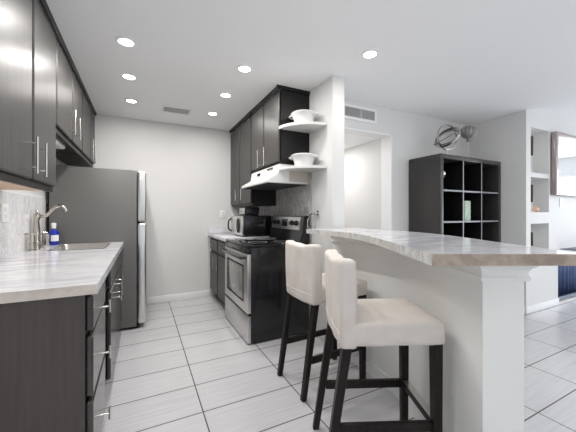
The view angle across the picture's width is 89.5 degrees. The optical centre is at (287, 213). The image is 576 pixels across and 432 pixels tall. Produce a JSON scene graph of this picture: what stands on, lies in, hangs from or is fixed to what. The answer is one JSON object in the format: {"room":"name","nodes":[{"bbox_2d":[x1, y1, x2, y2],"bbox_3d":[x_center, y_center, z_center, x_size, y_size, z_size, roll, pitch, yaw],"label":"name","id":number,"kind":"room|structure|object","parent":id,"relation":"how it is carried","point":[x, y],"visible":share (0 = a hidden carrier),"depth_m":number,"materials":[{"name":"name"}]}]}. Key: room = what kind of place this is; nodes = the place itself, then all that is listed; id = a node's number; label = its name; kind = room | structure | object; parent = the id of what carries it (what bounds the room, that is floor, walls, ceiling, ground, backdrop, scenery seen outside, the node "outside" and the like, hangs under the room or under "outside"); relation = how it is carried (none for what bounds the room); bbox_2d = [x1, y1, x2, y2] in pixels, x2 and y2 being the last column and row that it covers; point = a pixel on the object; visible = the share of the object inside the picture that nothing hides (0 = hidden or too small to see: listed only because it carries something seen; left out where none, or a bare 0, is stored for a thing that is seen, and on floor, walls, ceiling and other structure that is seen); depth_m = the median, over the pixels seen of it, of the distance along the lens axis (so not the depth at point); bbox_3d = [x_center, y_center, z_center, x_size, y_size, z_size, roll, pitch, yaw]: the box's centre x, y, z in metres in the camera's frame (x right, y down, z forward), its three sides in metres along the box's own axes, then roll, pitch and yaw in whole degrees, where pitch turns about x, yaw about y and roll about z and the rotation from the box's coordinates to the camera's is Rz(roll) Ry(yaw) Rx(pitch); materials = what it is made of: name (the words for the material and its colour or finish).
{"room":"kitchen","nodes":[
{"label":"kitchen","id":0,"kind":"room"},
{"bbox_2d":[0,158,66,244],"bbox_3d":[-0.925,-0.020,-0.074,0.120,2.440,7.900,0,0,-27],"label":"wall","id":1,"kind":"structure","parent":0,"point":[43,194],"depth_m":2.71,"materials":[{"name":"white paint"}]},
{"bbox_2d":[1,203,8,221],"bbox_3d":[-1.820,-0.005,1.871,0.008,0.120,0.100,0,0,-27],"label":"outlet","id":2,"kind":"object","parent":1,"relation":"attached to","point":[4,206],"visible":1,"depth_m":1.86,"materials":[{"name":"white plastic"}]},
{"bbox_2d":[0,191,44,258],"bbox_3d":[-1.763,0.072,1.735,0.011,0.428,2.085,0,0,-27],"label":"backsplash","id":3,"kind":"structure","parent":1,"relation":"attached to","point":[13,239],"depth_m":2.08,"materials":[{"name":"tile"}]},
{"bbox_2d":[0,0,59,191],"bbox_3d":[-1.437,-0.691,1.440,0.326,1.095,1.065,0,0,-27],"label":"upper cabinet","id":4,"kind":"object","parent":1,"relation":"attached to","point":[27,39],"visible":1,"depth_m":1.48,"materials":[{"name":"black wood"}]},
{"bbox_2d":[56,32,83,154],"bbox_3d":[-1.895,-0.903,2.348,0.326,0.670,0.960,0,0,-27],"label":"upper cabinet","id":5,"kind":"object","parent":1,"relation":"attached to","point":[68,91],"visible":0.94,"depth_m":2.29,"materials":[{"name":"black wood"}]},
{"bbox_2d":[56,138,64,148],"bbox_3d":[-1.831,-0.558,2.257,0.080,0.034,0.440,0,0,-27],"label":"light","id":6,"kind":"object","parent":5,"relation":"attached to","point":[59,145],"visible":0.27,"depth_m":2.35,"materials":[{"name":"white plastic"}]},
{"bbox_2d":[56,87,96,166],"bbox_3d":[-2.305,-0.903,3.161,0.326,0.670,0.850,0,0,-27],"label":"upper cabinet","id":7,"kind":"object","parent":1,"relation":"attached to","point":[87,157],"visible":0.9,"depth_m":3.15,"materials":[{"name":"black wood"}]},
{"bbox_2d":[67,113,240,303],"bbox_3d":[-1.198,-0.020,4.278,3.550,2.440,0.120,0,0,-27],"label":"wall","id":8,"kind":"structure","parent":0,"point":[187,169],"depth_m":4.03,"materials":[{"name":"white paint"}]},
{"bbox_2d":[147,290,210,303],"bbox_3d":[-1.503,1.157,4.050,0.840,0.085,0.014,0,0,-27],"label":"baseboard","id":9,"kind":"structure","parent":8,"relation":"attached to","point":[172,297],"depth_m":4.03,"materials":[{"name":"white"}]},
{"bbox_2d":[220,210,224,217],"bbox_3d":[-0.973,0.010,4.320,0.075,0.118,0.008,0,0,-27],"label":"outlet","id":10,"kind":"object","parent":8,"relation":"attached to","point":[222,212],"visible":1,"depth_m":4.32,"materials":[{"name":"white plastic"}]},
{"bbox_2d":[37,0,575,131],"bbox_3d":[3.281,-1.290,2.045,9.540,0.100,8.140,0,0,-27],"label":"ceiling","id":11,"kind":"structure","parent":0,"point":[465,62],"depth_m":2.24,"materials":[{"name":"white paint"}]},
{"bbox_2d":[115,36,135,46],"bbox_3d":[-1.169,-1.236,2.098,0.132,0.006,0.132,0,0,-27],"label":"recessed light","id":12,"kind":"object","parent":11,"relation":"in","point":[124,41],"visible":1,"depth_m":2.09,"materials":[{"name":"white"}]},
{"bbox_2d":[121,73,136,79],"bbox_3d":[-1.439,-1.236,2.634,0.132,0.006,0.132,0,0,-27],"label":"recessed light","id":13,"kind":"object","parent":11,"relation":"in","point":[127,76],"visible":1,"depth_m":2.62,"materials":[{"name":"white"}]},
{"bbox_2d":[125,98,137,102],"bbox_3d":[-1.723,-1.236,3.197,0.132,0.006,0.132,0,0,-27],"label":"recessed light","id":14,"kind":"object","parent":11,"relation":"in","point":[129,100],"visible":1,"depth_m":3.18,"materials":[{"name":"white"}]},
{"bbox_2d":[161,105,192,115],"bbox_3d":[-1.337,-1.236,3.486,0.340,0.008,0.230,0,0,-27],"label":"ceiling vent","id":15,"kind":"object","parent":11,"relation":"in","point":[164,108],"visible":1,"depth_m":3.48,"materials":[{"name":"white metal"}]},
{"bbox_2d":[207,112,217,115],"bbox_3d":[-0.935,-1.236,3.605,0.132,0.006,0.132,0,0,-27],"label":"recessed light","id":16,"kind":"object","parent":11,"relation":"in","point":[208,113],"visible":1,"depth_m":3.59,"materials":[{"name":"white"}]},
{"bbox_2d":[219,92,231,97],"bbox_3d":[-0.651,-1.236,3.042,0.132,0.006,0.132,0,0,-27],"label":"recessed light","id":17,"kind":"object","parent":11,"relation":"in","point":[224,94],"visible":1,"depth_m":3.04,"materials":[{"name":"white"}]},
{"bbox_2d":[237,65,251,72],"bbox_3d":[-0.372,-1.236,2.489,0.132,0.006,0.132,0,0,-27],"label":"recessed light","id":18,"kind":"object","parent":11,"relation":"in","point":[241,68],"visible":1,"depth_m":2.48,"materials":[{"name":"white"}]},
{"bbox_2d":[361,49,378,58],"bbox_3d":[0.637,-1.236,2.260,0.132,0.006,0.132,0,0,-27],"label":"recessed light","id":19,"kind":"object","parent":11,"relation":"in","point":[372,53],"visible":1,"depth_m":2.26,"materials":[{"name":"white"}]},
{"bbox_2d":[309,76,343,340],"bbox_3d":[-0.024,-0.020,3.599,0.135,2.440,2.150,0,0,-27],"label":"wall","id":20,"kind":"structure","parent":0,"point":[327,99],"depth_m":2.68,"materials":[{"name":"white paint"}]},
{"bbox_2d":[229,112,275,206],"bbox_3d":[-0.526,-0.669,4.018,0.381,1.138,0.920,0,0,-27],"label":"upper cabinet","id":21,"kind":"object","parent":20,"relation":"attached to","point":[241,138],"visible":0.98,"depth_m":3.79,"materials":[{"name":"black wood"}]},
{"bbox_2d":[241,164,308,189],"bbox_3d":[-0.174,-0.387,3.220,0.456,0.193,0.806,0,0,-27],"label":"range hood","id":22,"kind":"object","parent":20,"relation":"attached to","point":[271,178],"visible":0.96,"depth_m":2.94,"materials":[{"name":"white metal"}]},
{"bbox_2d":[250,84,309,172],"bbox_3d":[-0.131,-0.862,3.235,0.381,0.753,0.824,0,0,-27],"label":"upper cabinet","id":23,"kind":"object","parent":20,"relation":"attached to","point":[272,145],"visible":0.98,"depth_m":2.93,"materials":[{"name":"black wood"}]},
{"bbox_2d":[279,121,326,132],"bbox_3d":[0.135,-0.828,2.747,0.345,0.025,0.310,0,0,-27],"label":"corner shelf","id":24,"kind":"object","parent":23,"relation":"attached to","point":[303,126],"visible":1,"depth_m":2.72,"materials":[{"name":"white wood"}]},
{"bbox_2d":[289,109,318,121],"bbox_3d":[0.150,-0.900,2.780,0.252,0.117,0.267,0,0,-27],"label":"casserole dish","id":25,"kind":"object","parent":24,"relation":"on","point":[303,114],"visible":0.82,"depth_m":2.69,"materials":[{"name":"white ceramic"}]},
{"bbox_2d":[259,172,311,241],"bbox_3d":[-0.163,-0.099,3.713,0.007,0.770,1.778,0,0,-27],"label":"backsplash","id":26,"kind":"structure","parent":20,"relation":"attached to","point":[295,201],"depth_m":3.26,"materials":[{"name":"tile"}]},
{"bbox_2d":[279,165,326,171],"bbox_3d":[0.135,-0.429,2.747,0.345,0.025,0.310,0,0,-27],"label":"corner shelf","id":27,"kind":"object","parent":20,"relation":"attached to","point":[298,168],"visible":1,"depth_m":2.69,"materials":[{"name":"white wood"}]},
{"bbox_2d":[289,153,318,164],"bbox_3d":[0.150,-0.502,2.780,0.252,0.117,0.267,0,0,-27],"label":"casserole dish","id":28,"kind":"object","parent":27,"relation":"on","point":[298,158],"visible":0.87,"depth_m":2.69,"materials":[{"name":"white ceramic"}]},
{"bbox_2d":[307,211,319,228],"bbox_3d":[0.250,0.068,2.819,0.075,0.194,0.180,0,0,-27],"label":"towel ring","id":29,"kind":"object","parent":20,"relation":"attached to","point":[316,212],"visible":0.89,"depth_m":2.80,"materials":[{"name":"silver metal"}]},
{"bbox_2d":[101,295,575,431],"bbox_3d":[3.281,1.250,2.045,9.540,0.100,8.140,0,0,-27],"label":"floor","id":30,"kind":"structure","parent":0,"point":[186,368],"depth_m":2.10,"materials":[{"name":"tile"}]},
{"bbox_2d":[0,281,110,431],"bbox_3d":[-1.159,0.763,1.275,0.674,0.871,0.480,0,0,-27],"label":"base cabinet","id":31,"kind":"object","parent":30,"relation":"on","point":[52,351],"visible":0.94,"depth_m":1.13,"materials":[{"name":"black wood"}]},
{"bbox_2d":[49,166,145,328],"bbox_3d":[-2.041,0.376,3.252,0.810,1.648,0.855,0,0,-27],"label":"refrigerator","id":32,"kind":"object","parent":30,"relation":"on","point":[102,204],"visible":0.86,"depth_m":2.92,"materials":[{"name":"grey metal"}]},
{"bbox_2d":[103,250,122,385],"bbox_3d":[-1.606,0.763,2.147,0.662,0.871,1.470,0,0,-27],"label":"base cabinet","id":33,"kind":"object","parent":30,"relation":"on","point":[114,279],"visible":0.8,"depth_m":2.07,"materials":[{"name":"black wood"}]},
{"bbox_2d":[0,242,123,303],"bbox_3d":[-1.505,0.306,1.921,0.639,0.040,1.985,0,0,-27],"label":"countertop","id":34,"kind":"structure","parent":33,"relation":"on","point":[40,274],"depth_m":1.41,"materials":[{"name":"white stone"}]},
{"bbox_2d":[25,204,67,250],"bbox_3d":[-1.970,0.104,2.315,0.267,0.362,0.248,0,0,8],"label":"faucet","id":35,"kind":"object","parent":34,"relation":"on","point":[36,242],"visible":1,"depth_m":2.31,"materials":[{"name":"silver metal"}]},
{"bbox_2d":[45,233,50,245],"bbox_3d":[-2.107,0.231,2.549,0.044,0.110,0.044,0,0,-27],"label":"sprayer","id":36,"kind":"object","parent":34,"relation":"on","point":[47,235],"visible":0.99,"depth_m":2.54,"materials":[{"name":"silver metal"}]},
{"bbox_2d":[48,223,58,244],"bbox_3d":[-2.137,0.185,2.652,0.080,0.200,0.081,0,0,-27],"label":"soap bottle","id":37,"kind":"object","parent":34,"relation":"on","point":[54,233],"visible":0.97,"depth_m":2.63,"materials":[{"name":"blue plastic"}]},
{"bbox_2d":[47,243,109,250],"bbox_3d":[-1.782,0.371,2.517,0.381,0.174,0.499,0,0,-27],"label":"sink","id":38,"kind":"object","parent":34,"relation":"in","point":[90,245],"visible":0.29,"depth_m":2.69,"materials":[{"name":"silver metal"}]},
{"bbox_2d":[210,237,225,304],"bbox_3d":[-0.652,0.763,3.932,0.685,0.871,0.960,0,0,-27],"label":"base cabinet","id":39,"kind":"object","parent":30,"relation":"on","point":[217,256],"visible":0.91,"depth_m":3.82,"materials":[{"name":"black wood"}]},
{"bbox_2d":[208,227,268,241],"bbox_3d":[-0.648,0.263,3.938,0.671,0.126,0.982,0,0,-27],"label":"countertop","id":40,"kind":"structure","parent":39,"relation":"on","point":[220,233],"depth_m":3.96,"materials":[{"name":"white stone"}]},
{"bbox_2d":[227,215,270,236],"bbox_3d":[-0.515,0.155,3.783,0.436,0.261,0.500,0,0,-27],"label":"microwave","id":41,"kind":"object","parent":40,"relation":"on","point":[243,225],"visible":0.99,"depth_m":3.58,"materials":[{"name":"black metal"}]},
{"bbox_2d":[239,207,258,214],"bbox_3d":[-0.515,-0.029,3.805,0.215,0.106,0.220,0,0,-27],"label":"toaster","id":42,"kind":"object","parent":41,"relation":"on","point":[243,210],"visible":0.88,"depth_m":3.72,"materials":[{"name":"black metal"}]},
{"bbox_2d":[222,216,308,343],"bbox_3d":[-0.285,0.612,3.118,0.709,1.174,0.803,0,0,-27],"label":"range","id":43,"kind":"object","parent":30,"relation":"on","point":[255,267],"visible":0.95,"depth_m":2.78,"materials":[{"name":"black metal"}]},
{"bbox_2d":[226,237,308,247],"bbox_3d":[-0.254,0.301,3.133,0.640,0.026,0.803,0,0,-27],"label":"cooktop","id":44,"kind":"object","parent":43,"relation":"in","point":[254,242],"depth_m":2.95,"materials":[{"name":"black glass"}]},
{"bbox_2d":[277,240,366,401],"bbox_3d":[0.247,0.701,2.134,0.551,0.996,0.394,0,0,-28],"label":"bar stool","id":45,"kind":"object","parent":30,"relation":"on","point":[305,279],"visible":0.7,"depth_m":1.99,"materials":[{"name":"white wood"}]},
{"bbox_2d":[313,249,444,431],"bbox_3d":[0.421,0.701,1.469,0.551,0.996,0.394,0,0,-2],"label":"bar stool","id":46,"kind":"object","parent":30,"relation":"on","point":[354,322],"visible":1,"depth_m":1.30,"materials":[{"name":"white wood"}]},
{"bbox_2d":[409,153,500,241],"bbox_3d":[2.093,0.271,3.624,1.169,1.857,0.419,0,0,-27],"label":"bookcase","id":47,"kind":"object","parent":30,"relation":"on","point":[433,209],"visible":0.52,"depth_m":3.49,"materials":[{"name":"grey wood"}]},
{"bbox_2d":[434,124,460,153],"bbox_3d":[1.920,-0.868,3.515,0.287,0.417,0.238,0,0,25],"label":"armillary sphere","id":48,"kind":"object","parent":47,"relation":"on","point":[452,128],"visible":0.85,"depth_m":3.49,"materials":[{"name":"silver metal"}]},
{"bbox_2d":[464,201,470,220],"bbox_3d":[2.124,-0.032,3.463,0.117,0.235,0.035,0,0,-27],"label":"book","id":49,"kind":"object","parent":47,"relation":"on","point":[467,204],"visible":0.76,"depth_m":3.45,"materials":[{"name":"green paper"}]},
{"bbox_2d":[460,125,476,141],"bbox_3d":[2.310,-0.890,3.728,0.194,0.463,0.189,0,0,-27],"label":"ornament","id":50,"kind":"object","parent":47,"relation":"on","point":[467,132],"visible":0.85,"depth_m":3.67,"materials":[{"name":"white ceramic"}]},
{"bbox_2d":[344,139,380,228],"bbox_3d":[0.841,-0.020,4.309,0.120,2.440,1.660,0,0,-27],"label":"wall","id":51,"kind":"structure","parent":0,"point":[362,163],"depth_m":3.86,"materials":[{"name":"white paint"}]},
{"bbox_2d":[344,133,377,149],"bbox_3d":[0.356,-0.963,4.065,0.965,0.075,1.660,0,0,-27],"label":"ceiling","id":52,"kind":"structure","parent":51,"relation":"attached to","point":[350,140],"depth_m":3.68,"materials":[{"name":"white paint"}]},
{"bbox_2d":[344,98,466,230],"bbox_3d":[1.413,-0.020,3.601,2.435,2.440,0.120,0,0,-27],"label":"wall","id":53,"kind":"structure","parent":0,"point":[414,136],"depth_m":3.54,"materials":[{"name":"white paint"}]},
{"bbox_2d":[344,103,376,123],"bbox_3d":[0.708,-1.105,3.173,0.680,0.160,0.010,0,0,-27],"label":"air vent","id":54,"kind":"object","parent":53,"relation":"in","point":[353,112],"visible":0.66,"depth_m":3.21,"materials":[{"name":"white metal"}]},
{"bbox_2d":[344,127,391,229],"bbox_3d":[0.757,0.138,3.270,0.965,2.125,0.160,0,0,-27],"label":"trim","id":55,"kind":"structure","parent":53,"relation":"attached to","point":[386,139],"depth_m":3.46,"materials":[{"name":"white"}]},
{"bbox_2d":[333,243,523,431],"bbox_3d":[0.725,0.684,1.897,0.306,1.032,1.596,0,0,-13],"label":"wall","id":56,"kind":"structure","parent":0,"point":[483,347],"depth_m":1.25,"materials":[{"name":"white paint"}]},
{"bbox_2d":[337,341,425,419],"bbox_3d":[0.643,1.157,1.880,0.163,0.085,1.528,0,0,-13],"label":"baseboard","id":57,"kind":"structure","parent":56,"relation":"attached to","point":[371,369],"depth_m":2.04,"materials":[{"name":"white"}]},
{"bbox_2d":[330,236,538,281],"bbox_3d":[0.727,0.215,1.881,0.371,0.093,1.641,0,0,-13],"label":"trim","id":58,"kind":"structure","parent":56,"relation":"attached to","point":[481,273],"depth_m":1.11,"materials":[{"name":"white paint"}]},
{"bbox_2d":[306,228,575,265],"bbox_3d":[0.627,0.149,1.776,0.658,0.038,1.785,0,0,-11],"label":"countertop","id":59,"kind":"structure","parent":56,"relation":"on","point":[431,249],"depth_m":1.08,"materials":[{"name":"white stone"}]},
{"bbox_2d":[467,116,501,242],"bbox_3d":[2.647,-0.020,3.976,0.105,2.440,0.560,0,0,-27],"label":"wall","id":60,"kind":"structure","parent":0,"point":[486,144],"depth_m":3.85,"materials":[{"name":"white paint"}]},
{"bbox_2d":[502,110,575,306],"bbox_3d":[4.731,-0.020,4.612,4.400,2.440,0.340,0,0,-27],"label":"wall","id":61,"kind":"structure","parent":0,"point":[553,227],"depth_m":3.67,"materials":[{"name":"white paint"}]},
{"bbox_2d":[531,232,532,246],"bbox_3d":[3.022,0.365,3.607,0.060,0.270,0.060,0,0,-27],"label":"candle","id":62,"kind":"object","parent":61,"relation":"in","point":[531,232],"visible":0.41,"depth_m":3.59,"materials":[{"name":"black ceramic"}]},
{"bbox_2d":[531,184,533,211],"bbox_3d":[3.022,-0.188,3.607,0.060,0.344,0.060,0,0,-27],"label":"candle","id":63,"kind":"object","parent":61,"relation":"in","point":[531,184],"visible":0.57,"depth_m":3.59,"materials":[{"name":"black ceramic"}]},
{"bbox_2d":[531,136,534,172],"bbox_3d":[3.022,-0.730,3.607,0.060,0.460,0.060,0,0,-27],"label":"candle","id":64,"kind":"object","parent":61,"relation":"in","point":[531,136],"visible":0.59,"depth_m":3.59,"materials":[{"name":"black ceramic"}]},
{"bbox_2d":[532,206,538,211],"bbox_3d":[3.143,-0.058,3.707,0.098,0.085,0.196,0,0,43],"label":"shell ornament","id":65,"kind":"object","parent":61,"relation":"in","point":[534,208],"visible":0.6,"depth_m":3.64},
{"bbox_2d":[526,298,558,313],"bbox_3d":[3.197,1.157,3.641,0.814,0.085,0.014,0,0,-27],"label":"baseboard","id":66,"kind":"structure","parent":61,"relation":"attached to","point":[537,307],"depth_m":3.62,"materials":[{"name":"white"}]},
{"bbox_2d":[560,198,563,207],"bbox_3d":[3.649,-0.140,3.870,0.120,0.120,0.010,0,0,-27],"label":"light switch","id":67,"kind":"object","parent":61,"relation":"attached to","point":[561,199],"visible":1,"depth_m":3.86,"materials":[{"name":"white plastic"}]},
{"bbox_2d":[551,131,575,196],"bbox_3d":[4.106,-0.640,4.063,1.610,0.810,0.061,0,0,-27],"label":"mirror","id":68,"kind":"object","parent":61,"relation":"attached to","point":[563,165],"visible":1,"depth_m":3.81,"materials":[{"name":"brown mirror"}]},
{"bbox_2d":[558,266,575,300],"bbox_3d":[4.157,0.855,4.195,1.396,0.626,0.091,0,0,-27],"label":"cabinet","id":69,"kind":"object","parent":61,"relation":"in","point":[566,275],"visible":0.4,"depth_m":4.08,"materials":[{"name":"blue"}]},
{"bbox_2d":[558,247,575,252],"bbox_3d":[4.268,0.488,4.008,1.470,0.053,0.319,0,0,-27],"label":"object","id":70,"kind":"object","parent":61,"relation":"attached to","point":[572,249],"visible":0.72,"depth_m":3.75,"materials":[{"name":"white"}]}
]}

